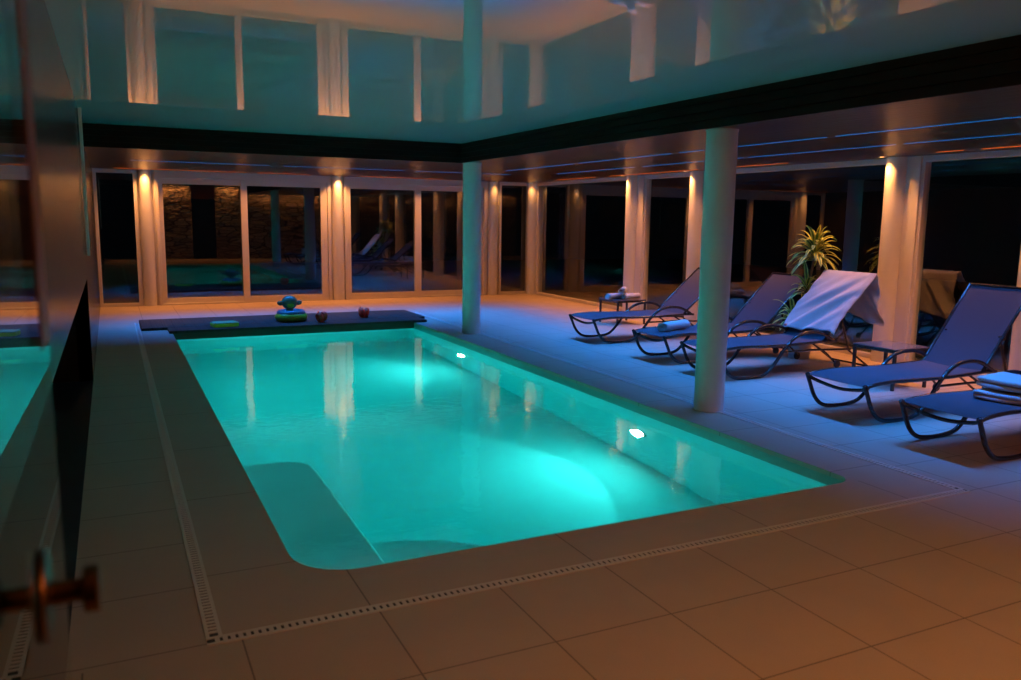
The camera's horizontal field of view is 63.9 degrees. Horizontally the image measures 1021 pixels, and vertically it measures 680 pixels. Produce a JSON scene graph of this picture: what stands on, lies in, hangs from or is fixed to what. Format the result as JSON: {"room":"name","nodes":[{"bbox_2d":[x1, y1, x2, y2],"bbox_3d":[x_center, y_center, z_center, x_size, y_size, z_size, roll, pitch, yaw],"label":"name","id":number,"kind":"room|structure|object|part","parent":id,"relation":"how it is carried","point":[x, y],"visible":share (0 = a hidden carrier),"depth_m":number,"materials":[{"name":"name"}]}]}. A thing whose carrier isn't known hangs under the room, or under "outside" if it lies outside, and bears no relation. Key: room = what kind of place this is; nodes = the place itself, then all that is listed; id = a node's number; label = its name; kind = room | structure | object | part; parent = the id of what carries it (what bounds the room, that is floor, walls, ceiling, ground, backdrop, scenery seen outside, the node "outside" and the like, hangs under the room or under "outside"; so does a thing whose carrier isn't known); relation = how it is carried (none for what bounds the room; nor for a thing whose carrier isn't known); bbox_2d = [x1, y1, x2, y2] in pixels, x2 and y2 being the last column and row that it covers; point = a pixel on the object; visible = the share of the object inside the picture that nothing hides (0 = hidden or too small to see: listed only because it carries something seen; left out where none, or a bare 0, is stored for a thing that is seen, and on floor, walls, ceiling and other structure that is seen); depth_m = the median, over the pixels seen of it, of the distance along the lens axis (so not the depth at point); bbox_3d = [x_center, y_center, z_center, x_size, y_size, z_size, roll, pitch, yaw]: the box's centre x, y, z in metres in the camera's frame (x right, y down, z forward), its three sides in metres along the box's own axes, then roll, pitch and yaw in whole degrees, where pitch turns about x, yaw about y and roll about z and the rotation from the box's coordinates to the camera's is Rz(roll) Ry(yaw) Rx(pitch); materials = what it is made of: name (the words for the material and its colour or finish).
{"room":"spa","nodes":[
{"label":"spa","id":0,"kind":"room"},
{"bbox_2d":[0,0,99,679],"bbox_3d":[-3.915,-0.728,6.682,0.750,2.590,15.700,-3,9,-26],"label":"wall","id":1,"kind":"structure","parent":0,"point":[54,104],"depth_m":4.80,"materials":[{"name":"grey paint"}]},
{"bbox_2d":[0,0,100,679],"bbox_3d":[-0.348,0.287,0.553,0.114,2.440,1.167,-3,9,-25],"label":"door","id":2,"kind":"structure","parent":1,"relation":"in","point":[35,591],"depth_m":0.80,"materials":[{"name":"brown"}]},
{"bbox_3d":[-0.451,0.258,0.842,0.052,0.096,0.096,-3,9,-25],"label":"knob","id":3,"kind":"part","parent":2,"relation":"part of","materials":[{"name":"gold metal"}]},
{"bbox_2d":[77,107,89,255],"bbox_3d":[-3.932,-1.448,7.541,0.040,1.340,0.040,-3,9,-26],"label":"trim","id":4,"kind":"structure","parent":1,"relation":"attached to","point":[79,122],"depth_m":7.52,"materials":[{"name":"metal"}]},
{"bbox_2d":[82,123,461,162],"bbox_3d":[-2.700,-2.404,10.097,4.570,0.256,0.022,-3,9,-26],"label":"trim","id":5,"kind":"structure","parent":1,"relation":"attached to","point":[455,149],"depth_m":9.94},
{"bbox_2d":[136,170,159,305],"bbox_3d":[-6.291,-1.761,14.215,0.320,2.330,0.065,-3,9,-26],"label":"wall","id":6,"kind":"structure","parent":0,"point":[152,174],"depth_m":14.20,"materials":[{"name":"white paint"}]},
{"bbox_2d":[92,168,142,306],"bbox_3d":[-6.702,-1.732,13.987,0.660,2.330,0.100,-3,9,-26],"label":"window","id":7,"kind":"structure","parent":6,"relation":"in","point":[94,170],"depth_m":13.94,"materials":[{"name":"white plastic"}]},
{"bbox_2d":[137,169,156,305],"bbox_3d":[-6.275,-1.752,14.160,0.210,2.330,0.210,-3,9,-26],"label":"trim","id":8,"kind":"structure","parent":6,"relation":"attached to","point":[144,176],"depth_m":14.08,"materials":[{"name":"white paint"}]},
{"bbox_2d":[153,170,332,305],"bbox_3d":[-4.779,-1.843,14.896,3.040,2.330,0.168,-3,9,-26],"label":"window frame","id":9,"kind":"structure","parent":6,"relation":"in","point":[243,180],"depth_m":14.83,"materials":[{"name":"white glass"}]},
{"bbox_3d":[-5.447,-1.769,14.630,1.480,2.185,0.050,-3,9,-26],"label":"sash","id":10,"kind":"part","parent":9,"relation":"part of","materials":[{"name":"beige wood"}]},
{"bbox_3d":[-4.165,-1.835,15.180,1.550,2.185,0.050,-3,9,-26],"label":"sash","id":11,"kind":"part","parent":9,"relation":"part of","materials":[{"name":"white wood"}]},
{"bbox_2d":[330,176,344,298],"bbox_3d":[-3.312,-1.936,15.647,0.300,2.330,0.065,-3,9,-26],"label":"wall","id":12,"kind":"structure","parent":0,"point":[330,176],"depth_m":15.63,"materials":[{"name":"white paint"}]},
{"bbox_2d":[331,176,343,299],"bbox_3d":[-3.287,-1.928,15.596,0.210,2.330,0.210,-3,9,-26],"label":"trim","id":13,"kind":"structure","parent":12,"relation":"attached to","point":[336,181],"depth_m":15.51,"materials":[{"name":"white paint"}]},
{"bbox_2d":[486,182,498,294],"bbox_3d":[-0.400,-2.107,17.046,0.330,2.330,0.065,-3,9,-26],"label":"wall","id":14,"kind":"structure","parent":0,"point":[487,182],"depth_m":17.02,"materials":[{"name":"white paint"}]},
{"bbox_2d":[343,177,486,299],"bbox_3d":[-1.845,-2.016,16.306,2.960,2.330,0.168,-3,9,-26],"label":"window frame","id":15,"kind":"structure","parent":14,"relation":"in","point":[418,185],"depth_m":16.17,"materials":[{"name":"white plastic"}]},
{"bbox_3d":[-2.464,-1.935,15.998,1.510,2.185,0.050,-3,9,-26],"label":"sash","id":16,"kind":"part","parent":15,"relation":"part of","materials":[{"name":"wood"}]},
{"bbox_3d":[-1.252,-2.016,16.646,1.480,2.185,0.050,-3,9,-26],"label":"sash","id":17,"kind":"part","parent":15,"relation":"part of","materials":[{"name":"white wood"}]},
{"bbox_2d":[487,181,497,294],"bbox_3d":[-0.375,-2.101,17.006,0.200,2.330,0.200,-3,9,-26],"label":"trim","id":18,"kind":"structure","parent":14,"relation":"attached to","point":[492,185],"depth_m":16.92,"materials":[{"name":"white paint"}]},
{"bbox_2d":[498,182,527,294],"bbox_3d":[0.062,-2.130,17.238,0.710,2.330,0.100,-3,9,-26],"label":"window","id":19,"kind":"structure","parent":14,"relation":"in","point":[500,183],"depth_m":17.12,"materials":[{"name":"white plastic"}]},
{"bbox_2d":[44,0,1020,143],"bbox_3d":[-0.411,-1.847,5.369,4.640,0.100,10.620,-3,9,-26],"label":"ceiling","id":20,"kind":"structure","parent":0,"point":[442,71],"depth_m":4.92,"materials":[{"name":"grey"}]},
{"bbox_2d":[536,183,543,291],"bbox_3d":[0.575,-2.136,17.325,0.150,2.330,0.190,-3,9,-26],"label":"wall","id":21,"kind":"structure","parent":0,"point":[537,183],"depth_m":17.24,"materials":[{"name":"white paint"}]},
{"bbox_2d":[526,183,536,294],"bbox_3d":[0.456,-2.132,17.285,0.230,2.330,0.230,-3,9,-26],"label":"trim","id":22,"kind":"structure","parent":21,"relation":"attached to","point":[531,187],"depth_m":17.19,"materials":[{"name":"white paint"}]},
{"bbox_2d":[536,176,626,310],"bbox_3d":[1.335,-1.887,15.718,0.100,2.330,3.400,-3,9,-26],"label":"window","id":23,"kind":"structure","parent":21,"relation":"in","point":[541,184],"depth_m":16.91,"materials":[{"name":"white plastic"}]},
{"bbox_2d":[70,294,1020,679],"bbox_3d":[0.137,0.430,8.184,9.160,0.060,17.120,-3,9,-26],"label":"floor","id":24,"kind":"structure","parent":0,"point":[931,589],"depth_m":3.63,"materials":[{"name":"tile"}]},
{"bbox_2d":[134,323,221,637],"bbox_3d":[-3.312,0.457,7.584,0.060,0.035,10.010,-3,9,-26],"label":"channel","id":25,"kind":"object","parent":24,"relation":"in","point":[211,626],"visible":1,"depth_m":4.28,"materials":[{"name":"plastic"}]},
{"bbox_2d":[139,324,314,634],"bbox_3d":[-3.100,0.445,7.708,0.492,0.032,10.110,-3,9,-26],"label":"pool edge","id":26,"kind":"structure","parent":24,"relation":"on","point":[247,563],"depth_m":4.57,"materials":[{"name":"tile"}]},
{"bbox_2d":[139,310,426,339],"bbox_3d":[-3.337,-0.247,12.370,4.100,0.125,1.420,-3,9,-26],"label":"deck","id":27,"kind":"object","parent":24,"relation":"on","point":[254,325],"visible":0.94,"depth_m":11.98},
{"bbox_2d":[210,320,238,327],"bbox_3d":[-4.031,-0.227,11.550,0.350,0.055,0.260,-5,10,-34],"label":"kickboard","id":28,"kind":"object","parent":27,"relation":"on","point":[232,323],"visible":1,"depth_m":11.47,"materials":[{"name":"green plastic"}]},
{"bbox_2d":[275,295,306,321],"bbox_3d":[-3.269,-0.479,12.198,0.474,0.378,0.474,-3,9,-26],"label":"toy","id":29,"kind":"object","parent":27,"relation":"on","point":[289,302],"visible":1,"depth_m":12.08,"materials":[{"name":"green plastic"}]},
{"bbox_2d":[315,311,327,321],"bbox_3d":[-2.789,-0.348,12.094,0.146,0.166,0.156,9,12,43],"label":"armband","id":30,"kind":"object","parent":27,"relation":"on","point":[320,317],"visible":1,"depth_m":12.06,"materials":[{"name":"red plastic"}]},
{"bbox_2d":[358,306,368,317],"bbox_3d":[-2.271,-0.435,12.694,0.163,0.174,0.154,1,8,-1],"label":"armband","id":31,"kind":"object","parent":27,"relation":"on","point":[363,313],"visible":1,"depth_m":12.64,"materials":[{"name":"red plastic"}]},
{"bbox_2d":[462,162,481,333],"bbox_3d":[-0.534,-1.251,11.293,0.264,2.330,0.264,-3,9,-26],"label":"column","id":32,"kind":"structure","parent":24,"relation":"on","point":[471,268],"depth_m":11.19,"materials":[{"name":"paint"}]},
{"bbox_2d":[226,479,949,633],"bbox_3d":[0.701,1.009,4.253,4.285,0.032,0.497,-3,9,-26],"label":"pool edge","id":33,"kind":"structure","parent":24,"relation":"on","point":[321,591],"depth_m":3.98,"materials":[{"name":"tile"}]},
{"bbox_2d":[206,488,970,645],"bbox_3d":[0.809,1.040,4.032,4.345,0.035,0.060,-3,9,-26],"label":"drain grate","id":34,"kind":"object","parent":24,"relation":"in","point":[235,636],"visible":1,"depth_m":3.71,"materials":[{"name":"plastic"}]},
{"bbox_2d":[599,297,645,323],"bbox_3d":[1.738,-0.455,12.743,0.520,0.385,0.520,-3,9,-26],"label":"side table","id":35,"kind":"object","parent":24,"relation":"on","point":[618,300],"visible":0.7,"depth_m":12.57,"materials":[{"name":"brown metal"}]},
{"bbox_3d":[1.410,-0.456,12.857,0.028,0.345,0.028,-3,9,-26],"label":"leg","id":36,"kind":"part","parent":35,"relation":"part of","materials":[{"name":"brown metal"}]},
{"bbox_2d":[605,292,626,298],"bbox_3d":[1.629,-0.683,12.637,0.420,0.094,0.121,-7,11,-40],"label":"rolled towel","id":37,"kind":"object","parent":35,"relation":"on","point":[610,295],"visible":0.81,"depth_m":12.53,"materials":[{"name":"white fabric"}]},
{"bbox_2d":[618,286,627,293],"bbox_3d":[1.732,-0.771,12.615,0.120,0.090,0.360,3,9,14],"label":"rolled towel","id":38,"kind":"object","parent":37,"relation":"on","point":[624,289],"visible":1,"depth_m":12.46,"materials":[{"name":"white fabric"}]},
{"bbox_2d":[621,293,640,298],"bbox_3d":[1.853,-0.678,12.611,0.360,0.092,0.121,-7,11,-40],"label":"rolled towel","id":39,"kind":"object","parent":35,"relation":"on","point":[628,295],"visible":1,"depth_m":12.55,"materials":[{"name":"white fabric"}]},
{"bbox_2d":[622,176,637,310],"bbox_3d":[2.082,-1.633,14.078,0.250,2.330,0.250,-3,9,-26],"label":"trim","id":40,"kind":"structure","parent":24,"relation":"on","point":[632,181],"depth_m":13.95,"materials":[{"name":"beige paint"}]},
{"bbox_2d":[569,267,699,343],"bbox_3d":[1.898,-0.495,11.196,2.186,0.937,0.635,-3,9,-26],"label":"sun lounger","id":41,"kind":"object","parent":24,"relation":"on","point":[686,295],"visible":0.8,"depth_m":11.22,"materials":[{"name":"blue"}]},
{"bbox_3d":[1.494,-0.288,11.367,1.584,0.468,0.035,-3,9,-26],"label":"leg","id":42,"kind":"part","parent":41,"relation":"part of","materials":[{"name":"brown metal"}]},
{"bbox_3d":[1.585,-0.343,11.066,1.440,0.041,0.576,-3,9,-26],"label":"seat","id":43,"kind":"part","parent":41,"relation":"part of","materials":[{"name":"grey"}]},
{"bbox_3d":[1.755,-0.205,10.834,1.584,0.468,0.035,-3,9,-26],"label":"leg","id":44,"kind":"part","parent":41,"relation":"part of","materials":[{"name":"brown metal"}]},
{"bbox_3d":[1.776,-0.297,10.830,1.604,0.062,0.030,-3,9,-26],"label":"seat rail","id":45,"kind":"part","parent":41,"relation":"part of","materials":[{"name":"brown metal"}]},
{"bbox_3d":[2.258,-0.248,11.097,1.010,0.048,0.023,-3,9,-26],"label":"rail","id":46,"kind":"part","parent":41,"relation":"part of","materials":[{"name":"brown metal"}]},
{"bbox_3d":[2.532,-0.696,11.475,0.716,0.606,0.610,-3,9,-26],"label":"backrest frame","id":47,"kind":"part","parent":41,"relation":"part of","materials":[{"name":"brown metal"}]},
{"bbox_3d":[2.529,-0.689,11.475,0.692,0.584,0.560,-3,9,-26],"label":"backrest","id":48,"kind":"part","parent":41,"relation":"part of","materials":[{"name":"grey"}]},
{"bbox_2d":[633,175,651,310],"bbox_3d":[2.203,-1.613,13.953,0.152,2.330,0.332,-3,9,-26],"label":"trim","id":49,"kind":"structure","parent":24,"relation":"on","point":[641,179],"depth_m":13.84,"materials":[{"name":"beige paint"}]},
{"bbox_2d":[641,172,689,319],"bbox_3d":[2.546,-1.503,13.245,0.100,2.330,1.280,-3,9,-26],"label":"window","id":50,"kind":"structure","parent":24,"relation":"on","point":[647,203],"depth_m":13.71,"materials":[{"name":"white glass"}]},
{"bbox_2d":[413,312,952,489],"bbox_3d":[0.318,0.244,9.351,0.483,0.032,10.110,-3,9,-26],"label":"trim","id":51,"kind":"structure","parent":24,"relation":"on","point":[837,465],"depth_m":6.63,"materials":[{"name":"tile"}]},
{"bbox_2d":[414,312,959,489],"bbox_3d":[0.544,0.230,9.437,0.060,0.035,10.010,-3,9,-26],"label":"channel","id":52,"kind":"object","parent":24,"relation":"in","point":[916,475],"visible":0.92,"depth_m":6.46,"materials":[{"name":"plastic"}]},
{"bbox_2d":[684,171,703,324],"bbox_3d":[2.832,-1.395,12.548,0.250,2.330,0.250,-3,9,-26],"label":"trim","id":53,"kind":"structure","parent":24,"relation":"on","point":[696,177],"depth_m":12.40,"materials":[{"name":"beige paint"}]},
{"bbox_2d":[697,171,704,319],"bbox_3d":[2.957,-1.373,12.414,0.152,2.330,0.352,-3,9,-26],"label":"trim","id":54,"kind":"structure","parent":24,"relation":"on","point":[704,171],"depth_m":12.38,"materials":[{"name":"grey paint"}]},
{"bbox_2d":[694,128,738,412],"bbox_3d":[1.711,-0.559,6.845,0.264,2.330,0.264,-3,9,-26],"label":"column","id":55,"kind":"structure","parent":24,"relation":"on","point":[721,143],"depth_m":6.74,"materials":[{"name":"white paint"}]},
{"bbox_2d":[632,272,804,363],"bbox_3d":[2.533,-0.287,9.740,2.186,0.972,0.635,-3,9,-26],"label":"sun lounger","id":56,"kind":"object","parent":24,"relation":"on","point":[761,308],"visible":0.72,"depth_m":9.88,"materials":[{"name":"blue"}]},
{"bbox_2d":[656,319,689,330],"bbox_3d":[1.891,-0.171,9.517,0.480,0.108,0.145,-7,12,-43],"label":"rolled towel","id":57,"kind":"object","parent":56,"relation":"on","point":[671,325],"visible":1,"depth_m":9.42,"materials":[{"name":"white fabric"}]},
{"bbox_3d":[2.128,-0.064,9.914,1.584,0.468,0.035,-3,9,-26],"label":"leg","id":58,"kind":"part","parent":56,"relation":"part of","materials":[{"name":"brown metal"}]},
{"bbox_3d":[2.219,-0.118,9.613,1.440,0.041,0.576,-3,9,-26],"label":"seat","id":59,"kind":"part","parent":56,"relation":"part of","materials":[{"name":"grey"}]},
{"bbox_3d":[2.389,0.019,9.380,1.584,0.468,0.035,-3,9,-26],"label":"leg","id":60,"kind":"part","parent":56,"relation":"part of","materials":[{"name":"brown metal"}]},
{"bbox_3d":[2.410,-0.072,9.376,1.604,0.062,0.030,-3,9,-26],"label":"seat rail","id":61,"kind":"part","parent":56,"relation":"part of","materials":[{"name":"brown metal"}]},
{"bbox_3d":[3.152,-0.488,10.012,0.685,0.641,0.610,-3,9,-26],"label":"backrest frame","id":62,"kind":"part","parent":56,"relation":"part of","materials":[{"name":"brown metal"}]},
{"bbox_3d":[3.149,-0.481,10.012,0.661,0.619,0.560,-3,9,-26],"label":"backrest","id":63,"kind":"part","parent":56,"relation":"part of","materials":[{"name":"grey"}]},
{"bbox_2d":[680,316,867,379],"bbox_3d":[2.910,-0.181,8.851,2.186,1.033,0.635,-3,9,-26],"label":"sun lounger","id":64,"kind":"object","parent":24,"relation":"on","point":[790,337],"visible":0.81,"depth_m":8.78,"materials":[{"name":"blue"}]},
{"bbox_3d":[2.505,0.073,9.030,1.584,0.468,0.035,-3,9,-26],"label":"leg","id":65,"kind":"part","parent":64,"relation":"part of","materials":[{"name":"brown metal"}]},
{"bbox_3d":[2.597,0.018,8.729,1.440,0.041,0.576,-3,9,-26],"label":"seat","id":66,"kind":"part","parent":64,"relation":"part of","materials":[{"name":"grey"}]},
{"bbox_3d":[2.767,0.156,8.496,1.584,0.468,0.035,-3,9,-26],"label":"leg","id":67,"kind":"part","parent":64,"relation":"part of","materials":[{"name":"brown metal"}]},
{"bbox_3d":[2.787,0.065,8.492,1.604,0.062,0.030,-3,9,-26],"label":"seat rail","id":68,"kind":"part","parent":64,"relation":"part of","materials":[{"name":"brown metal"}]},
{"bbox_3d":[3.499,-0.373,9.110,0.599,0.679,0.560,-3,9,-26],"label":"backrest","id":69,"kind":"part","parent":64,"relation":"part of","materials":[{"name":"grey"}]},
{"bbox_3d":[3.501,-0.380,9.110,0.624,0.700,0.610,-3,9,-26],"label":"backrest frame","id":70,"kind":"part","parent":64,"relation":"part of","materials":[{"name":"brown metal"}]},
{"bbox_3d":[3.269,0.114,8.759,1.010,0.048,0.023,-3,9,-26],"label":"rail","id":71,"kind":"part","parent":64,"relation":"part of","materials":[{"name":"brown metal"}]},
{"bbox_3d":[3.382,0.147,8.830,0.362,0.248,0.022,-3,9,-26],"label":"leg","id":72,"kind":"part","parent":64,"relation":"part of","materials":[{"name":"brown metal"}]},
{"bbox_2d":[783,270,884,334],"bbox_3d":[3.589,-0.434,9.116,0.787,0.653,0.762,-3,9,-26],"label":"towel","id":73,"kind":"object","parent":64,"relation":"on","point":[834,293],"visible":1,"depth_m":9.05,"materials":[{"name":"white fabric"}]},
{"bbox_2d":[772,225,841,358],"bbox_3d":[3.493,-0.573,9.664,0.998,1.572,0.577,-3,9,-26],"label":"potted plant","id":74,"kind":"object","parent":24,"relation":"on","point":[813,244],"visible":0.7,"depth_m":9.59,"materials":[{"name":"green plant"}]},
{"bbox_3d":[3.419,0.079,9.703,0.304,0.268,0.304,-3,9,-26],"label":"pot","id":75,"kind":"part","parent":74,"relation":"part of","materials":[{"name":"white ceramic"}]},
{"bbox_3d":[3.510,-0.553,9.668,0.179,1.094,0.036,-4,10,-31],"label":"stem","id":76,"kind":"part","parent":74,"relation":"part of","materials":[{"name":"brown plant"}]},
{"bbox_2d":[736,158,885,358],"bbox_3d":[3.693,-1.138,10.902,0.100,2.330,3.070,-3,9,-26],"label":"window","id":77,"kind":"structure","parent":24,"relation":"on","point":[871,162],"depth_m":10.29,"materials":[{"name":"white plastic"}]},
{"bbox_2d":[871,157,907,362],"bbox_3d":[4.365,-0.908,9.417,0.250,2.330,0.250,-3,9,-26],"label":"trim","id":78,"kind":"structure","parent":24,"relation":"on","point":[896,167],"depth_m":9.30,"materials":[{"name":"beige paint"}]},
{"bbox_2d":[852,340,928,390],"bbox_3d":[3.766,0.247,8.145,0.480,0.405,0.500,-3,9,-26],"label":"side table","id":79,"kind":"object","parent":24,"relation":"on","point":[886,346],"visible":0.73,"depth_m":8.06,"materials":[{"name":"brown metal"}]},
{"bbox_3d":[3.461,0.246,8.260,0.028,0.365,0.028,-3,9,-26],"label":"leg","id":80,"kind":"part","parent":79,"relation":"part of","materials":[{"name":"brown metal"}]},
{"bbox_3d":[3.666,0.311,7.842,0.028,0.365,0.028,-3,9,-26],"label":"leg","id":81,"kind":"part","parent":79,"relation":"part of","materials":[{"name":"brown metal"}]},
{"bbox_2d":[891,156,922,362],"bbox_3d":[4.481,-0.889,9.301,0.152,2.330,0.312,-3,9,-26],"label":"trim","id":82,"kind":"structure","parent":24,"relation":"on","point":[914,163],"depth_m":9.20,"materials":[{"name":"beige paint"}]},
{"bbox_2d":[805,283,1020,422],"bbox_3d":[3.631,0.069,7.152,2.186,1.058,0.635,-3,9,-26],"label":"sun lounger","id":83,"kind":"object","parent":24,"relation":"on","point":[966,344],"visible":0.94,"depth_m":7.27,"materials":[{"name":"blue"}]},
{"bbox_3d":[3.246,0.244,7.328,1.604,0.062,0.030,-3,9,-26],"label":"seat rail","id":84,"kind":"part","parent":83,"relation":"part of","materials":[{"name":"brown metal"}]},
{"bbox_3d":[3.225,0.336,7.332,1.584,0.468,0.035,-3,9,-26],"label":"leg","id":85,"kind":"part","parent":83,"relation":"part of","materials":[{"name":"brown metal"}]},
{"bbox_3d":[3.317,0.281,7.031,1.440,0.041,0.576,-3,9,-26],"label":"seat","id":86,"kind":"part","parent":83,"relation":"part of","materials":[{"name":"grey"}]},
{"bbox_3d":[3.487,0.419,6.798,1.584,0.468,0.035,-3,9,-26],"label":"leg","id":87,"kind":"part","parent":83,"relation":"part of","materials":[{"name":"brown metal"}]},
{"bbox_3d":[3.507,0.327,6.794,1.604,0.062,0.030,-3,9,-26],"label":"seat rail","id":88,"kind":"part","parent":83,"relation":"part of","materials":[{"name":"brown metal"}]},
{"bbox_3d":[3.989,0.376,7.061,1.010,0.048,0.023,-3,9,-26],"label":"rail","id":89,"kind":"part","parent":83,"relation":"part of","materials":[{"name":"brown metal"}]},
{"bbox_3d":[4.208,-0.129,7.404,0.594,0.726,0.610,-3,9,-26],"label":"backrest frame","id":90,"kind":"part","parent":83,"relation":"part of","materials":[{"name":"brown metal"}]},
{"bbox_3d":[4.206,-0.122,7.404,0.570,0.704,0.560,-3,9,-26],"label":"backrest","id":91,"kind":"part","parent":83,"relation":"part of","materials":[{"name":"grey"}]},
{"bbox_2d":[899,370,1020,460],"bbox_3d":[3.944,0.257,6.131,2.186,0.995,0.635,-3,9,-26],"label":"sun lounger","id":92,"kind":"object","parent":24,"relation":"on","point":[964,404],"visible":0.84,"depth_m":5.80,"materials":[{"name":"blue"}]},
{"bbox_3d":[3.559,0.401,6.303,1.604,0.062,0.030,-3,9,-26],"label":"seat rail","id":93,"kind":"part","parent":92,"relation":"part of","materials":[{"name":"brown metal"}]},
{"bbox_3d":[3.630,0.438,6.006,1.440,0.041,0.576,-3,9,-26],"label":"seat","id":94,"kind":"part","parent":92,"relation":"part of","materials":[{"name":"grey"}]},
{"bbox_2d":[973,387,1020,404],"bbox_3d":[3.668,0.405,5.932,0.376,0.078,0.464,-5,10,-34],"label":"folded towel","id":95,"kind":"object","parent":92,"relation":"on","point":[986,393],"visible":0.8,"depth_m":5.90,"materials":[{"name":"white fabric"}]},
{"bbox_2d":[976,372,1020,392],"bbox_3d":[3.688,0.317,5.937,0.365,0.096,0.444,-4,10,-28],"label":"folded towel","id":96,"kind":"object","parent":95,"relation":"on","point":[1002,381],"visible":1,"depth_m":5.94,"materials":[{"name":"white fabric"}]},
{"bbox_3d":[3.800,0.576,5.773,1.584,0.468,0.035,-3,9,-26],"label":"leg","id":97,"kind":"part","parent":92,"relation":"part of","materials":[{"name":"brown metal"}]},
{"bbox_3d":[3.821,0.484,5.769,1.604,0.062,0.030,-3,9,-26],"label":"seat rail","id":98,"kind":"part","parent":92,"relation":"part of","materials":[{"name":"brown metal"}]},
{"bbox_2d":[906,149,1020,377],"bbox_3d":[4.811,-0.784,8.620,0.100,2.330,1.240,-3,9,-26],"label":"window","id":99,"kind":"structure","parent":24,"relation":"on","point":[927,160],"depth_m":9.04,"materials":[{"name":"white plastic"}]},
{"bbox_2d":[1009,259,1020,374],"bbox_3d":[5.084,-0.680,7.949,0.250,2.330,0.250,-3,9,-26],"label":"column","id":100,"kind":"structure","parent":24,"relation":"on","point":[1015,357],"depth_m":8.02,"materials":[{"name":"white paint"}]},
{"bbox_2d":[84,85,1020,182],"bbox_3d":[0.160,-2.192,8.507,8.520,0.370,15.800,-3,9,-26],"label":"ceiling","id":101,"kind":"structure","parent":0,"point":[1003,102],"depth_m":8.68,"materials":[{"name":"white paint"}]},
{"bbox_2d":[136,160,269,165],"bbox_3d":[-4.454,-2.565,11.844,1.908,0.013,0.026,-3,9,-26],"label":"light strip","id":102,"kind":"object","parent":101,"relation":"attached to","point":[136,160],"visible":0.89,"depth_m":11.78,"materials":[{"name":"black paint"}]},
{"bbox_2d":[293,166,404,170],"bbox_3d":[-2.564,-2.676,12.753,1.908,0.013,0.026,-3,9,-26],"label":"light strip","id":103,"kind":"object","parent":101,"relation":"attached to","point":[293,166],"visible":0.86,"depth_m":12.76,"materials":[{"name":"black paint"}]},
{"bbox_2d":[559,167,632,173],"bbox_3d":[1.257,-2.598,12.556,0.026,0.013,2.248,-3,9,-26],"label":"light strip","id":104,"kind":"object","parent":101,"relation":"attached to","point":[628,167],"visible":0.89,"depth_m":12.44,"materials":[{"name":"black paint"}]},
{"bbox_2d":[584,153,671,162],"bbox_3d":[1.346,-2.214,9.990,0.026,0.013,1.998,-3,9,-26],"label":"light strip","id":105,"kind":"object","parent":101,"relation":"attached to","point":[669,153],"visible":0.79,"depth_m":9.84,"materials":[{"name":"black paint"}]},
{"bbox_2d":[462,34,1020,162],"bbox_3d":[1.656,-1.792,6.366,0.022,0.256,10.578,-3,9,-26],"label":"ceiling beam","id":106,"kind":"structure","parent":101,"relation":"attached to","point":[1012,41],"depth_m":5.64,"materials":[{"name":"black paint"}]},
{"bbox_2d":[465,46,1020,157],"bbox_3d":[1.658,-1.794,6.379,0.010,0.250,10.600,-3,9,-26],"label":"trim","id":107,"kind":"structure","parent":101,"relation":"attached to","point":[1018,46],"depth_m":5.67,"materials":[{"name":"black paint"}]},
{"bbox_2d":[678,137,826,152],"bbox_3d":[2.298,-1.912,8.046,0.026,0.013,2.068,-3,9,-26],"label":"light strip","id":108,"kind":"object","parent":101,"relation":"attached to","point":[820,137],"visible":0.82,"depth_m":7.68,"materials":[{"name":"black paint"}]},
{"bbox_2d":[755,144,896,156],"bbox_3d":[3.193,-1.983,8.603,0.026,0.013,1.998,-3,9,-26],"label":"light strip","id":109,"kind":"object","parent":101,"relation":"attached to","point":[893,144],"visible":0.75,"depth_m":8.44,"materials":[{"name":"black paint"}]},
{"bbox_2d":[839,116,1020,135],"bbox_3d":[3.237,-1.614,6.129,0.026,0.013,2.038,-3,9,-26],"label":"light strip","id":110,"kind":"object","parent":101,"relation":"attached to","point":[1019,116],"visible":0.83,"depth_m":6.18,"materials":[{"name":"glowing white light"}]},
{"bbox_2d":[904,133,1020,143],"bbox_3d":[4.147,-1.681,6.655,0.026,0.013,2.198,-3,9,-26],"label":"light strip","id":111,"kind":"object","parent":101,"relation":"attached to","point":[1019,133],"visible":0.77,"depth_m":7.09,"materials":[{"name":"black paint"}]},
{"bbox_3d":[-1.269,1.158,8.331,3.454,1.380,8.619,-3,9,-26],"label":"basin","id":112,"kind":"object","parent":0,"visible":0},
{"bbox_2d":[176,328,825,569],"bbox_3d":[-1.269,1.168,8.332,3.470,1.400,8.635,-3,9,-26],"label":"pool water","id":113,"kind":"object","parent":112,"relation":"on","point":[360,449],"visible":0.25,"depth_m":6.02,"materials":[{"name":"teal liquid"}]},
{"bbox_2d":[414,324,841,484],"bbox_3d":[-1.260,0.443,8.224,3.454,0.067,8.619,-3,9,-26],"label":"waterline band","id":114,"kind":"object","parent":112,"relation":"attached to","point":[771,459],"visible":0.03,"depth_m":6.89,"materials":[{"name":"teal tile"}]},
{"label":"outside","id":115,"kind":"structure","parent":0,"visible":0},
{"bbox_2d":[101,258,1016,373],"bbox_3d":[3.548,-0.849,17.458,22.620,0.060,31.000,-3,9,-26],"label":"ground","id":116,"kind":"structure","parent":115,"point":[584,279],"depth_m":21.20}
]}

